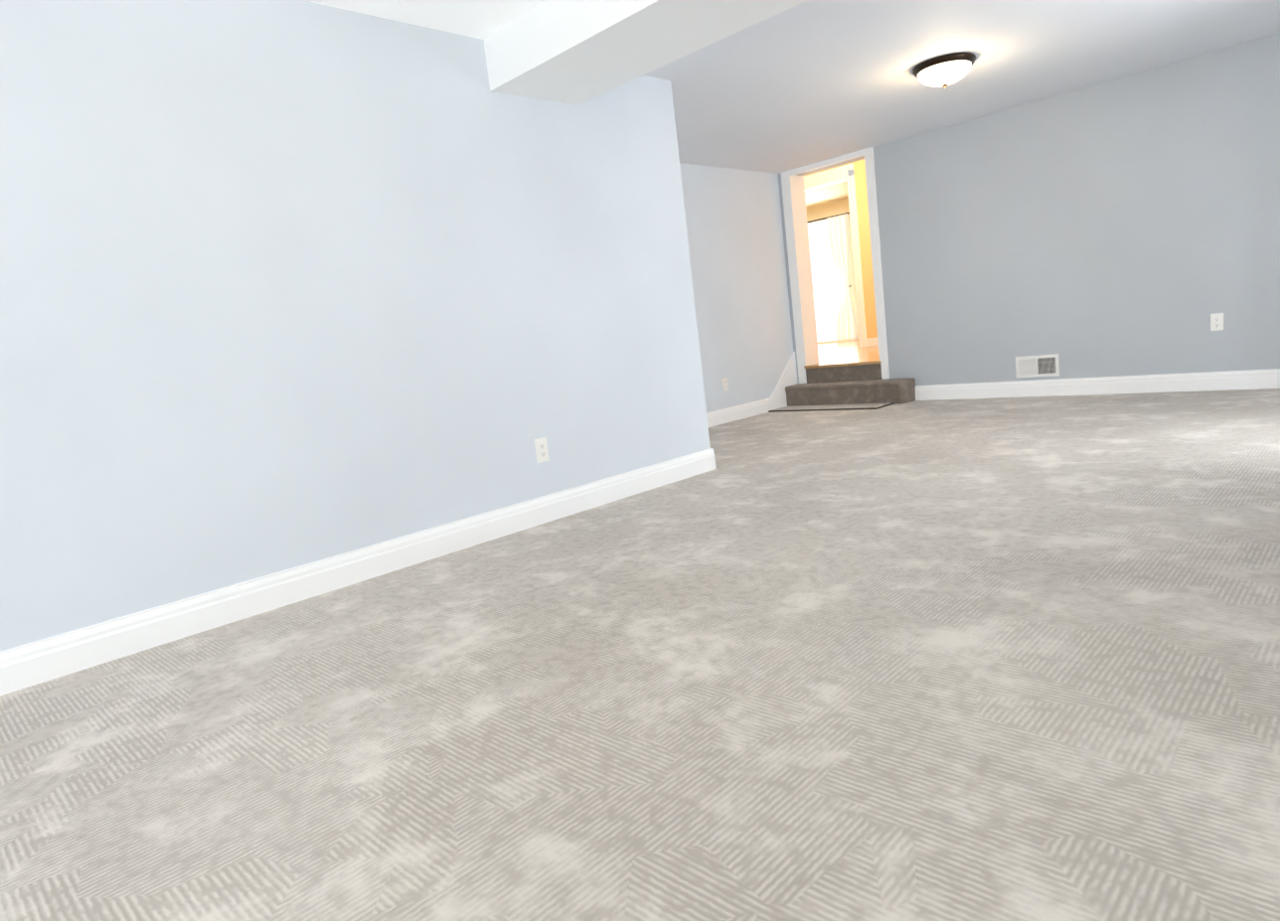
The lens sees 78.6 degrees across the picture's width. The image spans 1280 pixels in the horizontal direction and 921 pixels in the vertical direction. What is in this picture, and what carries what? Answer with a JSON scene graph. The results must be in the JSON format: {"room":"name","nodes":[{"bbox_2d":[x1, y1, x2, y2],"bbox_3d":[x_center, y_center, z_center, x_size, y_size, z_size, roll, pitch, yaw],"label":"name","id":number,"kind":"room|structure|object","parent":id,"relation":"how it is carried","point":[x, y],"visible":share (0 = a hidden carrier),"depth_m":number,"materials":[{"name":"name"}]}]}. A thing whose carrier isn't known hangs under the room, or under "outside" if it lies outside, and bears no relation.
{"room":"empty living room","nodes":[
{"label":"empty living room","id":0,"kind":"room"},
{"bbox_2d":[0,0,710,651],"bbox_3d":[-2.636,-0.366,2.529,1.370,2.200,7.074,2,12,45],"label":"wall","id":1,"kind":"structure","parent":0,"point":[286,284],"depth_m":2.91,"materials":[{"name":"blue paint"}]},
{"bbox_2d":[0,448,716,695],"bbox_3d":[-1.973,0.654,2.246,0.016,0.126,6.970,2,12,45],"label":"baseboard","id":2,"kind":"structure","parent":1,"relation":"attached to","point":[64,655],"depth_m":2.93,"materials":[{"name":"white paint"}]},
{"bbox_2d":[534,437,549,463],"bbox_3d":[-0.469,-0.050,3.749,0.009,0.115,0.070,2,12,45],"label":"outlet","id":3,"kind":"object","parent":1,"relation":"attached to","point":[542,450],"visible":1,"depth_m":3.74,"materials":[{"name":"white plastic"}]},
{"bbox_2d":[0,388,1279,920],"bbox_3d":[-0.330,0.516,2.657,4.748,0.120,10.112,2,12,45],"label":"floor carpet","id":4,"kind":"object","parent":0,"point":[990,659],"visible":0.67,"depth_m":1.74,"materials":[{"name":"grey carpet"}]},
{"bbox_2d":[768,402,893,412],"bbox_3d":[1.706,-0.481,7.086,1.108,0.013,0.308,2,12,45],"label":"mat","id":5,"kind":"object","parent":4,"relation":"on","point":[834,407],"visible":1,"depth_m":7.02,"materials":[{"name":"carpet"}]},
{"bbox_2d":[785,377,915,406],"bbox_3d":[1.909,-0.621,7.221,1.220,0.200,0.231,2,12,45],"label":"step","id":6,"kind":"structure","parent":4,"relation":"on","point":[897,391],"depth_m":7.07,"materials":[{"name":"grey carpet"}]},
{"bbox_2d":[805,363,881,383],"bbox_3d":[1.992,-0.736,7.429,0.800,0.342,0.222,2,12,45],"label":"step","id":7,"kind":"structure","parent":6,"relation":"on","point":[848,374],"depth_m":7.32,"materials":[{"name":"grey carpet"}]},
{"bbox_2d":[679,162,793,412],"bbox_3d":[-2.036,-0.694,4.185,0.120,2.200,10.332,2,12,45],"label":"wall","id":8,"kind":"structure","parent":0,"point":[734,230],"depth_m":7.02,"materials":[{"name":"grey paint"}]},
{"bbox_2d":[721,377,728,391],"bbox_3d":[0.754,-0.671,6.913,0.009,0.115,0.070,2,12,45],"label":"outlet","id":9,"kind":"object","parent":8,"relation":"attached to","point":[724,385],"visible":1,"depth_m":6.91,"materials":[{"name":"white plastic"}]},
{"bbox_2d":[706,398,769,427],"bbox_3d":[0.345,-0.284,6.507,0.016,0.126,2.556,2,12,45],"label":"baseboard","id":10,"kind":"structure","parent":8,"relation":"attached to","point":[736,412],"depth_m":7.03,"materials":[{"name":"white paint"}]},
{"bbox_2d":[767,351,798,410],"bbox_3d":[1.361,-0.763,7.519,0.017,0.519,0.522,2,12,45],"label":"trim","id":11,"kind":"structure","parent":8,"relation":"attached to","point":[777,399],"depth_m":7.54,"materials":[{"name":"white paint"}]},
{"bbox_2d":[304,0,1279,173],"bbox_3d":[-0.530,-1.781,2.382,4.748,0.120,10.332,2,12,45],"label":"ceiling","id":12,"kind":"structure","parent":0,"point":[807,82],"depth_m":4.54,"materials":[{"name":"white paint"}]},
{"bbox_2d":[482,0,806,105],"bbox_3d":[0.611,-1.776,2.561,3.138,0.216,0.516,2,12,45],"label":"beam","id":13,"kind":"structure","parent":12,"relation":"attached to","point":[574,52],"depth_m":3.19,"materials":[{"name":"white paint"}]},
{"bbox_2d":[912,52,975,88],"bbox_3d":[1.803,-2.278,4.630,0.352,0.140,0.352,2,12,45],"label":"light","id":14,"kind":"object","parent":12,"relation":"attached to","point":[943,71],"visible":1,"depth_m":4.53,"materials":[{"name":"white glass"}]},
{"bbox_2d":[804,180,859,343],"bbox_3d":[3.516,-2.972,11.387,6.000,2.430,2.970,2,12,45],"label":"wall","id":15,"kind":"structure","parent":0,"point":[827,201],"depth_m":13.16,"materials":[{"name":"paint"}]},
{"bbox_2d":[807,219,844,341],"bbox_3d":[3.165,-3.092,13.538,0.972,2.040,0.035,2,12,45],"label":"curtain","id":16,"kind":"object","parent":15,"relation":"hanging from","point":[828,285],"visible":0.44,"depth_m":13.51,"materials":[{"name":"white fabric"}]},
{"bbox_2d":[807,212,851,287],"bbox_3d":[3.119,-3.543,13.478,1.510,1.209,0.158,2,12,45],"label":"curtain rod","id":17,"kind":"object","parent":15,"relation":"hanging from","point":[825,219],"visible":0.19,"depth_m":13.21,"materials":[{"name":"brown metal"}]},
{"bbox_2d":[803,162,878,347],"bbox_3d":[3.139,-2.587,9.668,3.860,2.285,0.148,2,12,45],"label":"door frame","id":18,"kind":"structure","parent":15,"relation":"attached to","point":[830,177],"depth_m":9.97,"materials":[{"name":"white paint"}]},
{"bbox_2d":[826,213,857,340],"bbox_3d":[3.412,-3.072,13.211,0.402,2.060,0.081,2,12,45],"label":"curtain","id":19,"kind":"object","parent":15,"relation":"hanging from","point":[839,233],"visible":1,"depth_m":13.18,"materials":[{"name":"white fabric"}]},
{"bbox_2d":[803,159,877,338],"bbox_3d":[1.367,-2.172,7.890,4.100,2.430,0.100,2,12,45],"label":"wall","id":20,"kind":"structure","parent":0,"point":[865,244],"depth_m":7.17,"materials":[{"name":"paint"}]},
{"bbox_2d":[803,339,881,368],"bbox_3d":[2.661,-1.453,10.571,6.000,0.100,5.830,2,12,45],"label":"floor","id":21,"kind":"structure","parent":0,"point":[842,354],"depth_m":8.66,"materials":[{"name":"brown wood"}]},
{"bbox_2d":[778,31,1279,385],"bbox_3d":[3.157,-1.608,6.028,4.628,2.200,0.220,2,12,45],"label":"wall","id":22,"kind":"structure","parent":0,"point":[1128,225],"depth_m":5.69,"materials":[{"name":"grey paint"}]},
{"bbox_2d":[780,147,889,383],"bbox_3d":[1.865,-1.746,7.280,0.945,2.000,0.248,2,12,45],"label":"door frame","id":23,"kind":"structure","parent":22,"relation":"attached to","point":[798,252],"depth_m":7.43,"materials":[{"name":"white paint"}]},
{"bbox_2d":[1015,353,1059,378],"bbox_3d":[3.114,-0.738,6.136,0.315,0.170,0.026,2,12,45],"label":"air vent","id":24,"kind":"object","parent":22,"relation":"in","point":[1038,366],"visible":1,"depth_m":6.14,"materials":[{"name":"white metal"}]},
{"bbox_2d":[915,368,1279,400],"bbox_3d":[3.589,-0.556,5.716,3.288,0.126,0.016,2,12,45],"label":"baseboard","id":25,"kind":"structure","parent":22,"relation":"attached to","point":[1255,379],"depth_m":5.80,"materials":[{"name":"white paint"}]},
{"bbox_2d":[1210,313,1223,330],"bbox_3d":[3.909,-0.939,5.296,0.070,0.115,0.009,2,12,45],"label":"outlet","id":26,"kind":"object","parent":22,"relation":"attached to","point":[1216,321],"visible":1,"depth_m":5.29,"materials":[{"name":"white plastic"}]}
]}

